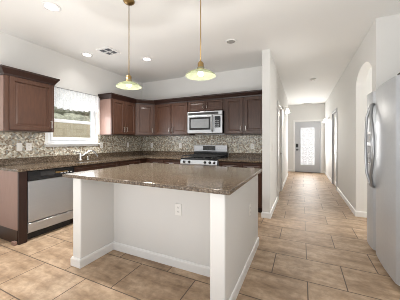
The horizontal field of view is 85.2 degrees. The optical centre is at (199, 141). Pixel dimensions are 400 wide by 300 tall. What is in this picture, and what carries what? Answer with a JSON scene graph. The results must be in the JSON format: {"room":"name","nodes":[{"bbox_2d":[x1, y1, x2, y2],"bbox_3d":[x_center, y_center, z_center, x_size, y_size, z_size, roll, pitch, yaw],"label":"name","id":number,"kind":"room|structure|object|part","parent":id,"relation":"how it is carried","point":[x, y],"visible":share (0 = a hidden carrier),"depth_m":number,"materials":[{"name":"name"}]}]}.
{"room":"kitchen","nodes":[
{"label":"kitchen","id":0,"kind":"room"},
{"bbox_2d":[0,31,142,162],"bbox_3d":[-2.635,-0.121,3.259,0.140,2.743,5.464,0,0,25],"label":"wall","id":1,"kind":"structure","parent":0,"point":[74,74],"depth_m":3.73,"materials":[{"name":"paint"}]},
{"bbox_2d":[17,143,21,150],"bbox_3d":[-2.601,0.080,3.136,0.010,0.115,0.070,0,0,25],"label":"wall switch","id":2,"kind":"object","parent":1,"relation":"attached to","point":[19,145],"visible":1,"depth_m":3.13,"materials":[{"name":"plastic"}]},
{"bbox_2d":[26,143,31,150],"bbox_3d":[-2.550,0.080,3.245,0.008,0.115,0.070,0,0,25],"label":"wall outlet","id":3,"kind":"object","parent":1,"relation":"attached to","point":[28,145],"visible":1,"depth_m":3.24,"materials":[{"name":"plastic"}]},
{"bbox_2d":[0,64,59,132],"bbox_3d":[-2.447,-0.538,3.064,0.366,0.807,0.716,0,0,25],"label":"upper cabinet","id":4,"kind":"object","parent":1,"relation":"attached to","point":[26,97],"visible":1,"depth_m":2.94,"materials":[{"name":"brown wood"}]},
{"bbox_3d":[-2.610,-0.488,2.803,0.289,0.704,0.004,0,0,25],"label":"panel","id":5,"kind":"part","parent":4,"relation":"part of","materials":[{"name":"brown wood"}]},
{"bbox_3d":[-2.447,-0.892,3.064,0.365,0.100,0.716,0,0,25],"label":"crown molding","id":6,"kind":"part","parent":4,"relation":"part of","materials":[{"name":"brown wood"}]},
{"bbox_3d":[-2.319,-0.492,3.011,0.020,0.685,0.530,0,0,25],"label":"door","id":7,"kind":"part","parent":4,"relation":"part of","materials":[{"name":"brown wood"}]},
{"bbox_2d":[0,131,142,158],"bbox_3d":[-2.218,0.052,3.975,0.008,0.371,3.515,0,0,25],"label":"backsplash","id":8,"kind":"structure","parent":1,"relation":"attached to","point":[8,140],"depth_m":3.51,"materials":[{"name":"tile"}]},
{"bbox_2d":[44,111,99,146],"bbox_3d":[-2.275,-0.395,3.916,0.155,0.970,1.020,0,0,25],"label":"window","id":9,"kind":"structure","parent":1,"relation":"in","point":[52,141],"depth_m":3.92,"materials":[{"name":"white plastic"}]},
{"bbox_3d":[-2.291,-0.198,3.924,0.040,0.365,0.800,0,0,25],"label":"sash","id":10,"kind":"part","parent":9,"relation":"part of","materials":[{"name":"white plastic"}]},
{"bbox_3d":[-2.243,0.062,3.901,0.085,0.055,1.020,0,0,25],"label":"sill","id":11,"kind":"part","parent":9,"relation":"part of","materials":[{"name":"paint"}]},
{"bbox_2d":[54,86,98,112],"bbox_3d":[-2.217,-0.714,3.889,0.081,0.363,0.970,0,0,25],"label":"window valance","id":12,"kind":"object","parent":1,"relation":"attached to","point":[66,99],"visible":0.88,"depth_m":3.86,"materials":[{"name":"white fabric"}]},
{"bbox_3d":[-2.226,-0.888,3.893,0.061,0.014,0.970,0,0,25],"label":"rod","id":13,"kind":"part","parent":12,"relation":"part of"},
{"bbox_2d":[98,93,136,134],"bbox_3d":[-1.721,-0.538,4.611,0.366,0.807,0.735,0,0,25],"label":"upper cabinet","id":14,"kind":"object","parent":1,"relation":"attached to","point":[117,112],"visible":1,"depth_m":4.40,"materials":[{"name":"brown wood"}]},
{"bbox_3d":[-1.889,-0.488,4.341,0.289,0.704,0.004,0,0,25],"label":"panel","id":15,"kind":"part","parent":14,"relation":"part of","materials":[{"name":"brown wood"}]},
{"bbox_3d":[-1.722,-0.892,4.611,0.365,0.100,0.735,0,0,25],"label":"crown molding","id":16,"kind":"part","parent":14,"relation":"part of","materials":[{"name":"brown wood"}]},
{"bbox_3d":[-1.652,-0.492,4.433,0.020,0.685,0.303,0,0,25],"label":"door","id":17,"kind":"part","parent":14,"relation":"part of","materials":[{"name":"brown wood"}]},
{"bbox_3d":[-1.517,-0.492,4.721,0.020,0.685,0.312,0,0,25],"label":"door","id":18,"kind":"part","parent":14,"relation":"part of","materials":[{"name":"brown wood"}]},
{"bbox_2d":[0,0,399,105],"bbox_3d":[1.561,-1.543,4.095,7.050,0.100,11.140,0,0,25],"label":"ceiling","id":19,"kind":"structure","parent":0,"point":[306,40],"depth_m":3.01,"materials":[{"name":"paint"}]},
{"bbox_2d":[41,1,60,11],"bbox_3d":[-1.645,-1.486,2.409,0.184,0.011,0.183,0,0,25],"label":"recessed light","id":20,"kind":"object","parent":19,"relation":"in","point":[50,6],"visible":1,"depth_m":2.40,"materials":[{"name":"paint"}]},
{"bbox_2d":[81,52,92,56],"bbox_3d":[-1.943,-1.486,3.742,0.184,0.011,0.183,0,0,25],"label":"recessed light","id":21,"kind":"object","parent":19,"relation":"in","point":[83,53],"visible":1,"depth_m":3.72,"materials":[{"name":"paint"}]},
{"bbox_2d":[96,47,120,55],"bbox_3d":[-1.513,-1.486,3.603,0.270,0.012,0.270,0,0,25],"label":"ceiling vent","id":22,"kind":"object","parent":19,"relation":"in","point":[108,51],"visible":1,"depth_m":3.59,"materials":[{"name":"metal"}]},
{"bbox_2d":[116,0,141,89],"bbox_3d":[-0.756,-1.034,2.315,0.266,0.916,0.266,0,0,25],"label":"pendant lamp","id":23,"kind":"object","parent":19,"relation":"hanging from","point":[128,84],"visible":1,"depth_m":2.31,"materials":[{"name":"yellow glass"}]},
{"bbox_3d":[-0.756,-0.614,2.315,0.266,0.076,0.266,0,0,25],"label":"lamp shade","id":24,"kind":"part","parent":23,"relation":"part of","materials":[{"name":"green glass"}]},
{"bbox_2d":[142,57,151,60],"bbox_3d":[-0.961,-1.486,3.946,0.184,0.011,0.183,0,0,25],"label":"recessed light","id":25,"kind":"object","parent":19,"relation":"in","point":[143,58],"visible":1,"depth_m":3.94,"materials":[{"name":"paint"}]},
{"bbox_2d":[185,0,215,80],"bbox_3d":[0.006,-1.029,1.897,0.266,0.926,0.266,0,0,25],"label":"pendant lamp","id":26,"kind":"object","parent":19,"relation":"hanging from","point":[200,74],"visible":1,"depth_m":1.89,"materials":[{"name":"yellow glass"}]},
{"bbox_2d":[197,61,203,68],"bbox_3d":[0.006,-0.660,1.897,0.072,0.080,0.072,0,0,25],"label":"socket","id":27,"kind":"object","parent":26,"relation":"attached to","point":[200,64],"depth_m":1.87,"materials":[{"name":"gold metal"}]},
{"bbox_3d":[0.006,-0.604,1.897,0.266,0.076,0.266,0,0,25],"label":"lamp shade","id":28,"kind":"part","parent":26,"relation":"part of","materials":[{"name":"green glass"}]},
{"bbox_3d":[0.006,-1.080,1.897,0.008,0.766,0.008,0,0,-42],"label":"rod","id":29,"kind":"part","parent":26,"relation":"part of","materials":[{"name":"gold metal"}]},
{"bbox_2d":[225,39,236,44],"bbox_3d":[0.464,-1.486,3.255,0.184,0.011,0.183,0,0,25],"label":"recessed light","id":30,"kind":"object","parent":19,"relation":"in","point":[228,41],"visible":1,"depth_m":3.24,"materials":[{"name":"paint"}]},
{"bbox_2d":[0,171,399,299],"bbox_3d":[1.561,1.300,4.095,7.050,0.100,11.140,0,0,25],"label":"floor","id":31,"kind":"structure","parent":0,"point":[312,246],"depth_m":2.15,"materials":[{"name":"tile"}]},
{"bbox_2d":[0,170,26,245],"bbox_3d":[-2.446,0.808,2.770,0.617,0.883,0.129,0,0,25],"label":"end panel","id":32,"kind":"object","parent":31,"relation":"on","point":[13,185],"visible":0.91,"depth_m":2.68,"materials":[{"name":"brown wood"}]},
{"bbox_3d":[-2.465,0.724,2.756,0.594,0.713,0.018,0,0,25],"label":"panel","id":33,"kind":"part","parent":32,"relation":"part of","materials":[{"name":"brown wood"}]},
{"bbox_3d":[-2.475,1.165,2.764,0.569,0.170,0.012,0,0,25],"label":"rail","id":34,"kind":"part","parent":32,"relation":"part of","materials":[{"name":"brown wood"}]},
{"bbox_2d":[27,166,73,238],"bbox_3d":[-2.275,0.811,3.097,0.610,0.878,0.600,0,0,25],"label":"dishwasher","id":35,"kind":"object","parent":31,"relation":"on","point":[49,194],"visible":0.71,"depth_m":2.93,"materials":[{"name":"silver metal"}]},
{"bbox_3d":[-2.092,1.206,3.011,0.015,0.089,0.594,0,0,25],"label":"kick plate","id":36,"kind":"part","parent":35,"relation":"part of","materials":[{"name":"metal"}]},
{"bbox_3d":[-2.028,1.087,2.981,0.035,0.117,0.594,0,0,25],"label":"panel","id":37,"kind":"part","parent":35,"relation":"part of","materials":[{"name":"silver metal"}]},
{"bbox_3d":[-2.026,0.758,2.980,0.039,0.513,0.594,0,0,25],"label":"door","id":38,"kind":"part","parent":35,"relation":"part of","materials":[{"name":"silver metal"}]},
{"bbox_3d":[-2.023,0.436,2.979,0.045,0.124,0.594,0,0,25],"label":"control panel","id":39,"kind":"part","parent":35,"relation":"part of","materials":[{"name":"black plastic"}]},
{"bbox_2d":[70,161,117,222],"bbox_3d":[-1.961,0.808,3.785,0.633,0.883,0.905,0,0,25],"label":"base cabinet","id":40,"kind":"object","parent":31,"relation":"on","point":[88,167],"visible":0.05,"depth_m":3.59,"materials":[{"name":"brown wood"}]},
{"bbox_3d":[-1.715,0.487,3.670,0.020,0.205,0.865,0,0,25],"label":"drawer","id":41,"kind":"part","parent":40,"relation":"part of","materials":[{"name":"brown wood"}]},
{"bbox_2d":[118,158,145,165],"bbox_3d":[-1.476,0.808,4.819,0.633,0.883,1.374,0,0,25],"label":"base cabinet","id":42,"kind":"object","parent":31,"relation":"on","point":[135,161],"visible":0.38,"depth_m":4.37,"materials":[{"name":"brown wood"}]},
{"bbox_2d":[0,154,190,171],"bbox_3d":[-1.425,0.350,3.895,1.509,0.032,3.003,0,0,25],"label":"countertop","id":43,"kind":"structure","parent":42,"relation":"on","point":[57,164],"depth_m":3.43,"materials":[{"name":"stone"}]},
{"bbox_2d":[0,151,142,165],"bbox_3d":[-2.100,0.286,4.212,0.019,0.094,3.003,0,0,25],"label":"granite upstand","id":44,"kind":"object","parent":43,"relation":"on","point":[27,160],"visible":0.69,"depth_m":3.62,"materials":[{"name":"brown stone"}]},
{"bbox_2d":[76,150,97,159],"bbox_3d":[-2.053,0.246,3.972,0.067,0.176,0.408,0,0,34],"label":"faucet","id":45,"kind":"object","parent":43,"relation":"on","point":[80,154],"visible":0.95,"depth_m":3.90,"materials":[{"name":"silver metal"}]},
{"bbox_3d":[-2.026,0.226,4.005,0.030,0.136,0.323,0,0,36],"label":"spout","id":46,"kind":"part","parent":45,"relation":"part of","materials":[{"name":"silver metal"}]},
{"bbox_2d":[143,151,193,155],"bbox_3d":[-0.783,0.286,5.242,1.489,0.094,0.019,0,0,25],"label":"granite upstand","id":47,"kind":"object","parent":43,"relation":"on","point":[178,153],"visible":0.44,"depth_m":5.23,"materials":[{"name":"brown stone"}]},
{"bbox_3d":[-1.391,0.460,4.362,0.020,0.150,0.580,0,0,25],"label":"drawer","id":48,"kind":"part","parent":42,"relation":"part of","materials":[{"name":"brown wood"}]},
{"bbox_2d":[146,158,180,163],"bbox_3d":[-0.661,0.808,4.838,0.893,0.883,0.647,0,0,25],"label":"base cabinet","id":49,"kind":"object","parent":31,"relation":"on","point":[148,160],"visible":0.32,"depth_m":4.58,"materials":[{"name":"brown wood"}]},
{"bbox_3d":[-0.950,0.460,4.666,0.395,0.150,0.020,0,0,25],"label":"drawer","id":50,"kind":"part","parent":49,"relation":"part of","materials":[{"name":"brown wood"}]},
{"bbox_3d":[-0.577,0.460,4.491,0.410,0.150,0.020,0,0,25],"label":"drawer","id":51,"kind":"part","parent":49,"relation":"part of","materials":[{"name":"brown wood"}]},
{"bbox_2d":[71,175,258,299],"bbox_3d":[-0.286,0.808,2.434,1.641,0.883,1.301,0,0,25],"label":"kitchen island","id":52,"kind":"object","parent":31,"relation":"on","point":[214,236],"visible":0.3,"depth_m":2.18,"materials":[{"name":"paint"}]},
{"bbox_2d":[62,163,261,194],"bbox_3d":[-0.322,0.350,2.441,1.775,0.032,1.323,0,0,25],"label":"island countertop","id":53,"kind":"structure","parent":52,"relation":"on","point":[196,178],"depth_m":2.06,"materials":[{"name":"stone"}]},
{"bbox_3d":[-0.293,1.206,2.419,1.641,0.088,1.268,0,0,25],"label":"baseboard","id":54,"kind":"part","parent":52,"relation":"part of","materials":[{"name":"paint"}]},
{"bbox_2d":[175,203,180,215],"bbox_3d":[-0.215,0.675,2.151,0.070,0.115,0.008,0,0,25],"label":"wall outlet","id":55,"kind":"object","parent":52,"relation":"attached to","point":[177,206],"visible":1,"depth_m":2.15,"materials":[{"name":"plastic"}]},
{"bbox_2d":[180,145,227,165],"bbox_3d":[0.089,0.662,4.422,0.778,1.175,0.706,0,0,25],"label":"range","id":56,"kind":"object","parent":31,"relation":"on","point":[204,155],"visible":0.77,"depth_m":4.43,"materials":[{"name":"silver metal"}]},
{"bbox_3d":[-0.029,0.405,4.172,0.778,0.090,0.050,0,0,25],"label":"control panel","id":57,"kind":"part","parent":56,"relation":"part of","materials":[{"name":"silver metal"}]},
{"bbox_2d":[181,156,226,160],"bbox_3d":[0.090,0.344,4.424,0.778,0.027,0.576,0,0,25],"label":"cooktop","id":58,"kind":"object","parent":56,"relation":"in","point":[193,158],"depth_m":4.21,"materials":[{"name":"black metal"}]},
{"bbox_2d":[219,161,261,212],"bbox_3d":[0.829,0.808,4.139,0.794,0.883,0.647,0,0,25],"label":"base cabinet","id":59,"kind":"object","parent":31,"relation":"on","point":[221,163],"visible":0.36,"depth_m":3.79,"materials":[{"name":"brown wood"}]},
{"bbox_3d":[0.542,0.460,3.966,0.382,0.150,0.020,0,0,25],"label":"drawer","id":60,"kind":"part","parent":59,"relation":"part of","materials":[{"name":"brown wood"}]},
{"bbox_2d":[218,157,261,162],"bbox_3d":[0.838,0.350,4.138,0.811,0.032,0.641,0,0,25],"label":"countertop","id":61,"kind":"structure","parent":59,"relation":"on","point":[229,159],"depth_m":3.99,"materials":[{"name":"stone"}]},
{"bbox_2d":[228,153,261,157],"bbox_3d":[0.970,0.286,4.420,0.811,0.094,0.019,0,0,25],"label":"granite upstand","id":62,"kind":"object","parent":61,"relation":"on","point":[242,155],"visible":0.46,"depth_m":4.42,"materials":[{"name":"brown stone"}]},
{"bbox_3d":[0.891,0.460,3.803,0.368,0.150,0.020,0,0,25],"label":"drawer","id":63,"kind":"part","parent":59,"relation":"part of","materials":[{"name":"brown wood"}]},
{"bbox_3d":[0.891,0.843,3.803,0.368,0.585,0.020,0,0,25],"label":"door","id":64,"kind":"part","parent":59,"relation":"part of","materials":[{"name":"brown wood"}]},
{"bbox_2d":[364,73,399,285],"bbox_3d":[2.154,0.339,2.067,0.854,1.822,0.972,0,0,25],"label":"refrigerator","id":65,"kind":"object","parent":31,"relation":"on","point":[382,119],"visible":1,"depth_m":2.04,"materials":[{"name":"metal"}]},
{"bbox_3d":[1.888,0.045,2.441,0.049,0.927,0.126,0,0,-2],"label":"handle","id":66,"kind":"part","parent":65,"relation":"part of","materials":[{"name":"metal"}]},
{"bbox_3d":[1.993,0.323,2.507,0.080,1.745,0.313,0,0,25],"label":"freezer door","id":67,"kind":"part","parent":65,"relation":"part of","materials":[{"name":"silver metal"}]},
{"bbox_3d":[1.819,0.045,2.299,0.050,0.927,0.205,0,0,39],"label":"handle","id":68,"kind":"part","parent":65,"relation":"part of","materials":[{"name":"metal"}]},
{"bbox_3d":[1.785,0.323,2.063,0.080,1.745,0.651,0,0,25],"label":"door","id":69,"kind":"part","parent":65,"relation":"part of","materials":[{"name":"silver metal"}]},
{"bbox_2d":[143,66,261,151],"bbox_3d":[-0.035,-0.121,4.980,3.108,2.743,0.140,0,0,25],"label":"wall","id":70,"kind":"structure","parent":0,"point":[246,79],"depth_m":4.81,"materials":[{"name":"paint"}]},
{"bbox_2d":[126,99,154,135],"bbox_3d":[-1.319,-0.538,5.154,0.634,0.807,0.634,0,0,25],"label":"upper cabinet","id":71,"kind":"object","parent":70,"relation":"attached to","point":[144,109],"visible":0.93,"depth_m":4.95,"materials":[{"name":"brown wood"}]},
{"bbox_3d":[-1.246,-0.492,4.951,0.364,0.685,0.020,0,0,-20],"label":"door","id":72,"kind":"part","parent":71,"relation":"part of","materials":[{"name":"brown wood"}]},
{"bbox_3d":[-1.241,-0.892,4.936,0.424,0.100,0.055,0,0,-20],"label":"crown molding","id":73,"kind":"part","parent":71,"relation":"part of","materials":[{"name":"brown wood"}]},
{"bbox_2d":[154,97,194,135],"bbox_3d":[-0.589,-0.538,4.958,0.897,0.807,0.368,0,0,25],"label":"upper cabinet","id":74,"kind":"object","parent":70,"relation":"attached to","point":[170,114],"visible":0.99,"depth_m":4.82,"materials":[{"name":"brown wood"}]},
{"bbox_3d":[-0.837,-0.492,4.921,0.420,0.685,0.020,0,0,25],"label":"door","id":75,"kind":"part","parent":74,"relation":"part of","materials":[{"name":"brown wood"}]},
{"bbox_3d":[-0.655,-0.892,4.817,0.897,0.100,0.055,0,0,25],"label":"crown molding","id":76,"kind":"part","parent":74,"relation":"part of","materials":[{"name":"brown wood"}]},
{"bbox_3d":[-0.444,-0.492,4.737,0.397,0.685,0.020,0,0,25],"label":"door","id":77,"kind":"part","parent":74,"relation":"part of","materials":[{"name":"brown wood"}]},
{"bbox_2d":[143,135,261,152],"bbox_3d":[-0.066,0.052,4.913,3.106,0.371,0.008,0,0,25],"label":"backsplash","id":78,"kind":"structure","parent":70,"relation":"attached to","point":[236,143],"depth_m":4.84,"materials":[{"name":"tile"}]},
{"bbox_2d":[188,93,223,111],"bbox_3d":[0.177,-0.778,4.599,0.793,0.328,0.368,0,0,25],"label":"upper cabinet","id":79,"kind":"object","parent":70,"relation":"attached to","point":[213,102],"visible":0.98,"depth_m":4.46,"materials":[{"name":"brown wood"}]},
{"bbox_3d":[-0.060,-0.735,4.557,0.360,0.200,0.020,0,0,25],"label":"door","id":80,"kind":"part","parent":79,"relation":"part of","materials":[{"name":"brown wood"}]},
{"bbox_2d":[187,110,223,133],"bbox_3d":[0.152,-0.381,4.550,0.772,0.454,0.461,0,0,25],"label":"microwave","id":81,"kind":"object","parent":79,"relation":"attached to","point":[205,122],"visible":1,"depth_m":4.39,"materials":[{"name":"silver metal"}]},
{"bbox_3d":[0.111,-0.892,4.458,0.793,0.100,0.055,0,0,25],"label":"crown molding","id":82,"kind":"part","parent":79,"relation":"part of","materials":[{"name":"brown wood"}]},
{"bbox_3d":[0.286,-0.735,4.394,0.365,0.200,0.020,0,0,25],"label":"door","id":83,"kind":"part","parent":79,"relation":"part of","materials":[{"name":"brown wood"}]},
{"bbox_2d":[223,89,261,134],"bbox_3d":[0.899,-0.538,4.260,0.801,0.807,0.368,0,0,25],"label":"upper cabinet","id":84,"kind":"object","parent":70,"relation":"attached to","point":[243,109],"visible":0.91,"depth_m":4.14,"materials":[{"name":"brown wood"}]},
{"bbox_3d":[0.659,-0.492,4.220,0.350,0.685,0.020,0,0,25],"label":"door","id":85,"kind":"part","parent":84,"relation":"part of","materials":[{"name":"brown wood"}]},
{"bbox_3d":[0.833,-0.892,4.119,0.801,0.100,0.055,0,0,25],"label":"crown molding","id":86,"kind":"part","parent":84,"relation":"part of","materials":[{"name":"brown wood"}]},
{"bbox_3d":[1.014,-0.492,4.053,0.375,0.685,0.020,0,0,25],"label":"door","id":87,"kind":"part","parent":84,"relation":"part of","materials":[{"name":"brown wood"}]},
{"bbox_2d":[262,49,287,212],"bbox_3d":[2.113,-0.121,5.759,0.120,2.743,4.878,0,0,25],"label":"wall","id":88,"kind":"structure","parent":0,"point":[273,91],"depth_m":3.72,"materials":[{"name":"paint"}]},
{"bbox_2d":[261,196,277,218],"bbox_3d":[1.331,1.204,4.091,0.146,0.092,1.221,0,0,25],"label":"baseboard","id":89,"kind":"structure","parent":88,"relation":"attached to","point":[263,214],"depth_m":3.57,"materials":[{"name":"paint"}]},
{"bbox_2d":[278,101,281,199],"bbox_3d":[1.817,0.195,5.085,0.154,2.110,0.970,0,0,25],"label":"door","id":90,"kind":"structure","parent":88,"relation":"in","point":[280,107],"depth_m":5.34,"materials":[{"name":"paint"}]},
{"bbox_2d":[288,103,324,170],"bbox_3d":[3.617,-0.121,9.194,3.143,2.743,0.140,0,0,25],"label":"wall","id":91,"kind":"structure","parent":0,"point":[306,111],"depth_m":8.86,"materials":[{"name":"paint"}]},
{"bbox_2d":[293,119,322,172],"bbox_3d":[4.335,0.193,8.775,1.076,2.115,0.110,0,0,25],"label":"door","id":92,"kind":"structure","parent":91,"relation":"in","point":[306,134],"depth_m":8.79,"materials":[{"name":"grey paint"}]},
{"bbox_3d":[4.345,0.200,8.797,0.498,1.500,0.010,0,0,25],"label":"glass","id":93,"kind":"part","parent":92,"relation":"part of","materials":[{"name":"white glass"}]},
{"bbox_2d":[325,16,389,211],"bbox_3d":[3.573,-0.121,5.551,0.130,2.743,6.494,0,0,25],"label":"wall","id":94,"kind":"structure","parent":0,"point":[348,95],"depth_m":3.65,"materials":[{"name":"paint"}]},
{"bbox_2d":[332,108,336,189],"bbox_3d":[3.740,0.195,5.961,0.154,2.110,0.990,0,0,25],"label":"door","id":95,"kind":"structure","parent":94,"relation":"in","point":[334,113],"depth_m":6.24,"materials":[{"name":"grey paint"}]},
{"bbox_2d":[337,187,366,217],"bbox_3d":[3.759,1.204,4.233,1.613,0.092,2.103,0,0,25],"label":"baseboard","id":96,"kind":"structure","parent":94,"relation":"attached to","point":[356,213],"depth_m":3.81,"materials":[{"name":"paint"}]},
{"bbox_2d":[365,67,371,211],"bbox_3d":[3.722,-0.121,3.175,2.157,2.743,0.130,0,0,25],"label":"wall","id":97,"kind":"structure","parent":0,"point":[368,88],"depth_m":3.57,"materials":[{"name":"paint"}]},
{"bbox_2d":[390,14,399,78],"bbox_3d":[3.257,-0.121,2.185,2.157,2.743,0.130,0,0,25],"label":"wall","id":98,"kind":"structure","parent":0,"point":[394,19],"depth_m":2.56,"materials":[{"name":"paint"}]},
{"label":"outside","id":99,"kind":"structure","parent":0,"visible":0},
{"bbox_3d":[-4.218,1.400,6.727,5.650,0.100,10.600,0,0,25],"label":"ground","id":100,"kind":"structure","parent":99,"visible":0},
{"bbox_2d":[53,122,89,137],"bbox_3d":[-3.885,0.384,7.261,0.200,1.933,9.446,0,0,25],"label":"wall","id":101,"kind":"structure","parent":100,"relation":"on","point":[61,129],"depth_m":6.78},
{"bbox_2d":[54,106,89,121],"bbox_3d":[-5.051,-0.424,7.823,1.908,4.069,10.270,0,0,25],"label":"hedge","id":102,"kind":"object","parent":100,"relation":"on","point":[60,113],"visible":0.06,"depth_m":7.55,"materials":[{"name":"green plant"}]}
]}

